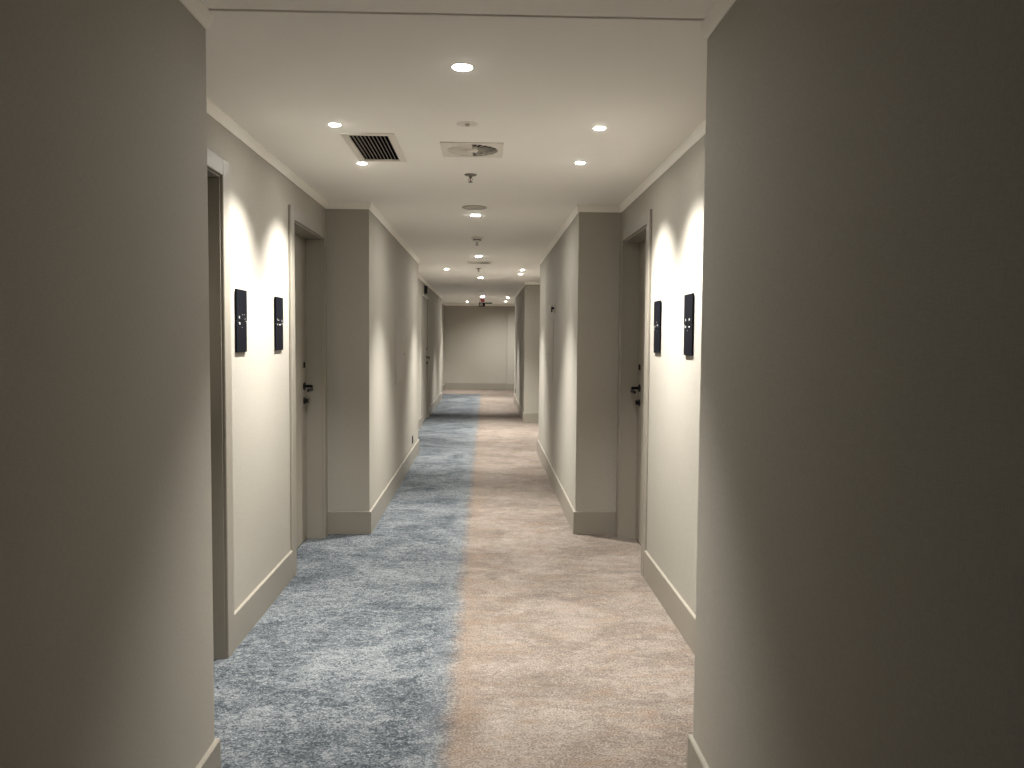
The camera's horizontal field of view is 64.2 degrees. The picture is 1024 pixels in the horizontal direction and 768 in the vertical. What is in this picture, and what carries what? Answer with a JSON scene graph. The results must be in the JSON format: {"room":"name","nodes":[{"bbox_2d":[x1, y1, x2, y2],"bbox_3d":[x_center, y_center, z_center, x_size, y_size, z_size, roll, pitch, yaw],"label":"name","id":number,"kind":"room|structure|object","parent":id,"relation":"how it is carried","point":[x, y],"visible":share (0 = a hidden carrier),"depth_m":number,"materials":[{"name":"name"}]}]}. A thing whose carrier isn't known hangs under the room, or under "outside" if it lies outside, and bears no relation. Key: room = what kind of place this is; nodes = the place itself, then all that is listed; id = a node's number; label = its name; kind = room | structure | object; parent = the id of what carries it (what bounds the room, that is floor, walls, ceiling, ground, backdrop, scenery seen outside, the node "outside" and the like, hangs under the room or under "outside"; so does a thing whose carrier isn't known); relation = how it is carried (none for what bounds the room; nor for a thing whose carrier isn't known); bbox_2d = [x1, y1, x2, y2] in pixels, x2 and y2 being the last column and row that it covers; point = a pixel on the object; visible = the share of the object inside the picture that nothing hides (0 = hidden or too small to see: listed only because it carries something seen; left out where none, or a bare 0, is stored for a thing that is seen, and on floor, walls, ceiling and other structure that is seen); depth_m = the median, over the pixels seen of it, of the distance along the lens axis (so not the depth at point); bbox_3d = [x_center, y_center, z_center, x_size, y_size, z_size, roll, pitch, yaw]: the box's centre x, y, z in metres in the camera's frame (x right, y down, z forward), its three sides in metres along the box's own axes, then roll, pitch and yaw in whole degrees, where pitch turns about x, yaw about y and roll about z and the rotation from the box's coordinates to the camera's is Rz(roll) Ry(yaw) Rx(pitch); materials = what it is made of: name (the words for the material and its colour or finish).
{"room":"hotel corridor","nodes":[
{"label":"hotel corridor","id":0,"kind":"room"},
{"bbox_2d":[0,0,214,767],"bbox_3d":[-1.110,0.256,-0.552,0.550,2.410,6.140,0,3,-2],"label":"wall","id":1,"kind":"structure","parent":0,"point":[107,660],"depth_m":1.82,"materials":[{"name":"paint"}]},
{"bbox_2d":[179,0,444,304],"bbox_3d":[-1.316,-1.498,9.735,0.368,0.050,26.880,0,3,-2],"label":"trim","id":2,"kind":"structure","parent":1,"relation":"attached to","point":[202,14],"depth_m":4.31,"materials":[{"name":"paint"}]},
{"bbox_2d":[207,114,325,610],"bbox_3d":[-1.414,-0.011,4.216,0.240,2.410,3.425,0,3,-2],"label":"wall","id":3,"kind":"structure","parent":0,"point":[261,195],"depth_m":4.17,"materials":[{"name":"paint"}]},
{"bbox_2d":[207,148,234,658],"bbox_3d":[-1.335,0.148,3.166,0.178,2.211,1.035,0,3,-2],"label":"door","id":4,"kind":"structure","parent":3,"relation":"in","point":[217,167],"depth_m":3.60,"materials":[{"name":"beige paint"}]},
{"bbox_2d":[235,289,246,351],"bbox_3d":[-1.274,-0.296,3.840,0.013,0.293,0.160,0,3,-2],"label":"room sign","id":5,"kind":"object","parent":3,"relation":"attached to","point":[240,295],"visible":1,"depth_m":3.82,"materials":[{"name":"black plastic"}]},
{"bbox_2d":[196,550,292,767],"bbox_3d":[-1.028,1.313,0.667,0.324,0.167,8.450,0,3,-2],"label":"baseboard","id":6,"kind":"structure","parent":3,"relation":"attached to","point":[247,615],"depth_m":4.09,"materials":[{"name":"beige paint"}]},
{"bbox_2d":[274,297,282,349],"bbox_3d":[-1.295,-0.335,4.540,0.013,0.293,0.160,0,3,-2],"label":"room sign","id":7,"kind":"object","parent":3,"relation":"attached to","point":[278,301],"visible":1,"depth_m":4.52,"materials":[{"name":"black plastic"}]},
{"bbox_2d":[288,204,327,577],"bbox_3d":[-1.403,0.026,5.351,0.178,2.211,1.065,0,3,-2],"label":"door","id":8,"kind":"structure","parent":3,"relation":"in","point":[307,238],"depth_m":5.74,"materials":[{"name":"beige paint"}]},
{"bbox_2d":[326,209,417,510],"bbox_3d":[-1.380,-0.224,8.068,0.550,2.410,4.285,0,3,-2],"label":"wall","id":9,"kind":"structure","parent":0,"point":[372,279],"depth_m":5.98,"materials":[{"name":"paint"}]},
{"bbox_2d":[328,392,441,533],"bbox_3d":[-1.403,0.645,12.643,0.324,0.167,13.349,0,3,-2],"label":"baseboard","id":10,"kind":"structure","parent":9,"relation":"attached to","point":[339,522],"depth_m":6.16,"materials":[{"name":"beige paint"}]},
{"bbox_2d":[395,318,404,384],"bbox_3d":[-1.099,-0.329,8.054,0.009,0.625,0.840,0,3,-2],"label":"access panel","id":11,"kind":"object","parent":9,"relation":"attached to","point":[399,325],"visible":1,"depth_m":7.96,"materials":[{"name":"paint"}]},
{"bbox_2d":[418,278,441,418],"bbox_3d":[-1.690,-0.595,14.719,0.345,2.410,9.050,0,3,-2],"label":"wall","id":12,"kind":"structure","parent":0,"point":[434,301],"depth_m":15.77,"materials":[{"name":"paint"}]},
{"bbox_2d":[422,293,429,422],"bbox_3d":[-1.507,-0.436,14.047,0.116,2.170,1.440,0,3,-2],"label":"door","id":13,"kind":"structure","parent":12,"relation":"in","point":[425,357],"depth_m":14.26,"materials":[{"name":"beige paint"}]},
{"bbox_2d":[424,285,427,293],"bbox_3d":[-1.455,-1.596,13.844,0.058,0.150,0.110,0,3,-2],"label":"fire alarm","id":14,"kind":"object","parent":12,"relation":"attached to","point":[425,287],"visible":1,"depth_m":13.80,"materials":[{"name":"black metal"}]},
{"bbox_2d":[441,304,443,385],"bbox_3d":[-1.967,-0.958,21.218,0.200,2.410,3.980,0,3,-2],"label":"wall","id":15,"kind":"structure","parent":0,"point":[442,363],"depth_m":22.43,"materials":[{"name":"paint"}]},
{"bbox_2d":[214,389,694,767],"bbox_3d":[-0.422,0.914,9.998,2.800,0.060,27.080,0,3,-2],"label":"floor","id":16,"kind":"structure","parent":0,"point":[472,626],"depth_m":3.87,"materials":[{"name":"carpet"}]},
{"bbox_2d":[201,0,716,303],"bbox_3d":[-0.403,-1.538,9.862,2.800,0.030,27.080,0,3,-2],"label":"ceiling","id":17,"kind":"structure","parent":0,"point":[545,74],"depth_m":3.35,"materials":[{"name":"paint"}]},
{"bbox_2d":[328,123,340,126],"bbox_3d":[-0.809,-1.184,3.733,0.058,0.004,0.058,0,3,-2],"label":"recessed light","id":18,"kind":"object","parent":17,"relation":"in","point":[330,124],"visible":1,"depth_m":3.72,"materials":[{"name":"white plastic"}]},
{"bbox_2d":[340,132,406,161],"bbox_3d":[-0.698,-1.281,4.178,0.258,0.157,0.613,0,3,-2],"label":"ceiling vent","id":19,"kind":"object","parent":17,"relation":"in","point":[374,147],"visible":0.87,"depth_m":4.33,"materials":[{"name":"white plastic"}]},
{"bbox_2d":[451,63,473,70],"bbox_3d":[-0.178,-1.134,2.927,0.082,0.004,0.082,0,3,-2],"label":"recessed light","id":20,"kind":"object","parent":17,"relation":"in","point":[459,66],"visible":1,"depth_m":2.92,"materials":[{"name":"white plastic"}]},
{"bbox_2d":[456,121,477,126],"bbox_3d":[-0.202,-1.175,3.707,0.100,0.010,0.100,0,3,-2],"label":"ceiling sensor","id":21,"kind":"object","parent":17,"relation":"attached to","point":[462,123],"visible":1,"depth_m":3.70,"materials":[{"name":"white plastic"}]},
{"bbox_2d":[464,173,476,182],"bbox_3d":[-0.246,-1.220,4.849,0.074,0.047,0.074,0,3,-2],"label":"sprinkler","id":22,"kind":"object","parent":17,"relation":"attached to","point":[470,175],"visible":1,"depth_m":4.84,"materials":[{"name":"metal"}]},
{"bbox_2d":[440,142,503,157],"bbox_3d":[-0.204,-1.252,4.201,0.316,0.110,0.316,0,3,-2],"label":"ceiling vent","id":23,"kind":"object","parent":17,"relation":"in","point":[449,149],"visible":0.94,"depth_m":4.19,"materials":[{"name":"white plastic"}]},
{"bbox_2d":[462,205,486,209],"bbox_3d":[-0.278,-1.305,6.051,0.186,0.010,0.186,0,3,-2],"label":"ceiling speaker","id":24,"kind":"object","parent":17,"relation":"attached to","point":[468,207],"visible":1,"depth_m":6.02},
{"bbox_2d":[465,207,483,209],"bbox_3d":[-0.278,-1.301,6.051,0.160,0.001,0.160,0,3,-2],"label":"grille","id":25,"kind":"object","parent":24,"relation":"attached to","point":[467,208],"depth_m":6.06,"materials":[{"name":"white metal"}]},
{"bbox_2d":[471,236,482,241],"bbox_3d":[-0.336,-1.386,7.838,0.108,0.048,0.108,0,3,-2],"label":"smoke detector","id":26,"kind":"object","parent":17,"relation":"attached to","point":[475,238],"visible":1,"depth_m":7.80,"materials":[{"name":"white plastic"}]},
{"bbox_2d":[467,261,491,263],"bbox_3d":[-0.413,-1.601,10.459,0.316,0.110,0.316,0,3,-2],"label":"ceiling vent","id":27,"kind":"object","parent":17,"relation":"in","point":[468,262],"visible":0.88,"depth_m":10.41,"materials":[{"name":"white plastic"}]},
{"bbox_2d":[479,299,491,306],"bbox_3d":[-0.658,-2.011,20.259,0.328,0.180,0.100,0,3,-2],"label":"exit sign","id":28,"kind":"object","parent":17,"relation":"hanging from","point":[480,304],"visible":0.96,"depth_m":20.25,"materials":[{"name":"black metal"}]},
{"bbox_2d":[593,126,605,129],"bbox_3d":[0.403,-1.176,3.758,0.058,0.004,0.058,0,3,-2],"label":"recessed light","id":29,"kind":"object","parent":17,"relation":"in","point":[598,127],"visible":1,"depth_m":3.75,"materials":[{"name":"white"}]},
{"bbox_2d":[444,306,507,382],"bbox_3d":[-0.832,-1.066,23.332,2.600,2.410,0.180,0,3,-2],"label":"wall","id":30,"kind":"structure","parent":0,"point":[475,337],"depth_m":23.23,"materials":[{"name":"paint"}]},
{"bbox_2d":[444,383,513,389],"bbox_3d":[-0.848,0.063,23.222,2.175,0.167,0.164,0,3,-2],"label":"baseboard","id":31,"kind":"structure","parent":30,"relation":"attached to","point":[446,385],"depth_m":23.28,"materials":[{"name":"beige paint"}]},
{"bbox_2d":[444,304,514,305],"bbox_3d":[-0.830,-2.235,23.093,2.175,0.050,0.168,0,3,-2],"label":"trim","id":32,"kind":"structure","parent":30,"relation":"attached to","point":[445,304],"depth_m":23.15,"materials":[{"name":"paint"}]},
{"bbox_2d":[507,306,514,383],"bbox_3d":[0.058,-1.052,23.196,0.380,2.410,0.150,0,3,-2],"label":"wall pier","id":33,"kind":"object","parent":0,"point":[511,309],"visible":0.64,"depth_m":23.12,"materials":[{"name":"paint"}]},
{"bbox_2d":[514,285,539,412],"bbox_3d":[0.411,-0.674,16.449,0.545,2.410,4.920,0,3,-2],"label":"wall","id":34,"kind":"structure","parent":0,"point":[527,302],"depth_m":14.02,"materials":[{"name":"paint"}]},
{"bbox_2d":[519,330,520,361],"bbox_3d":[0.157,-0.748,15.745,0.009,0.630,0.620,0,3,-2],"label":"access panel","id":35,"kind":"object","parent":34,"relation":"attached to","point":[520,330],"visible":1,"depth_m":15.58,"materials":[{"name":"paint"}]},
{"bbox_2d":[538,212,620,510],"bbox_3d":[0.677,-0.211,8.133,0.535,2.410,4.285,0,3,-2],"label":"wall","id":36,"kind":"structure","parent":0,"point":[580,274],"depth_m":6.03,"materials":[{"name":"paint"}]},
{"bbox_2d":[548,319,553,382],"bbox_3d":[0.397,-0.342,8.411,0.009,0.635,0.620,0,3,-2],"label":"access panel","id":37,"kind":"object","parent":36,"relation":"attached to","point":[551,322],"visible":1,"depth_m":8.39,"materials":[{"name":"paint"}]},
{"bbox_2d":[514,394,615,533],"bbox_3d":[0.408,0.667,12.508,0.334,0.167,12.963,0,3,-2],"label":"baseboard","id":38,"kind":"structure","parent":36,"relation":"attached to","point":[580,522],"depth_m":6.10,"materials":[{"name":"beige paint"}]},
{"bbox_2d":[621,134,705,614],"bbox_3d":[0.952,0.004,4.291,0.225,2.410,3.425,0,3,-2],"label":"wall","id":39,"kind":"structure","parent":0,"point":[675,199],"depth_m":4.21,"materials":[{"name":"paint"}]},
{"bbox_2d":[616,209,651,576],"bbox_3d":[0.877,0.041,5.423,0.178,2.211,1.065,0,3,-2],"label":"door","id":40,"kind":"structure","parent":39,"relation":"in","point":[636,239],"depth_m":5.82,"materials":[{"name":"beige paint"}]},
{"bbox_2d":[654,300,661,352],"bbox_3d":[0.824,-0.323,4.629,0.013,0.293,0.160,0,3,-2],"label":"room sign","id":41,"kind":"object","parent":39,"relation":"attached to","point":[657,304],"visible":1,"depth_m":4.61,"materials":[{"name":"black plastic"}]},
{"bbox_2d":[644,550,708,767],"bbox_3d":[0.786,1.324,0.725,0.317,0.167,8.450,0,3,-2],"label":"baseboard","id":42,"kind":"structure","parent":39,"relation":"attached to","point":[681,615],"depth_m":4.07,"materials":[{"name":"beige paint"}]},
{"bbox_2d":[683,293,693,355],"bbox_3d":[0.847,-0.283,3.912,0.013,0.293,0.160,0,3,-2],"label":"room sign","id":43,"kind":"object","parent":39,"relation":"attached to","point":[689,298],"visible":1,"depth_m":3.90,"materials":[{"name":"black plastic"}]},
{"bbox_2d":[693,0,1023,767],"bbox_3d":[0.950,0.269,-0.486,0.528,2.410,6.140,0,3,-2],"label":"wall","id":44,"kind":"structure","parent":0,"point":[860,570],"depth_m":1.46,"materials":[{"name":"paint"}]},
{"bbox_2d":[514,0,735,297],"bbox_3d":[0.508,-1.482,9.718,0.338,0.050,26.730,0,3,-2],"label":"trim","id":45,"kind":"structure","parent":44,"relation":"attached to","point":[720,8],"depth_m":4.44,"materials":[{"name":"paint"}]}
]}

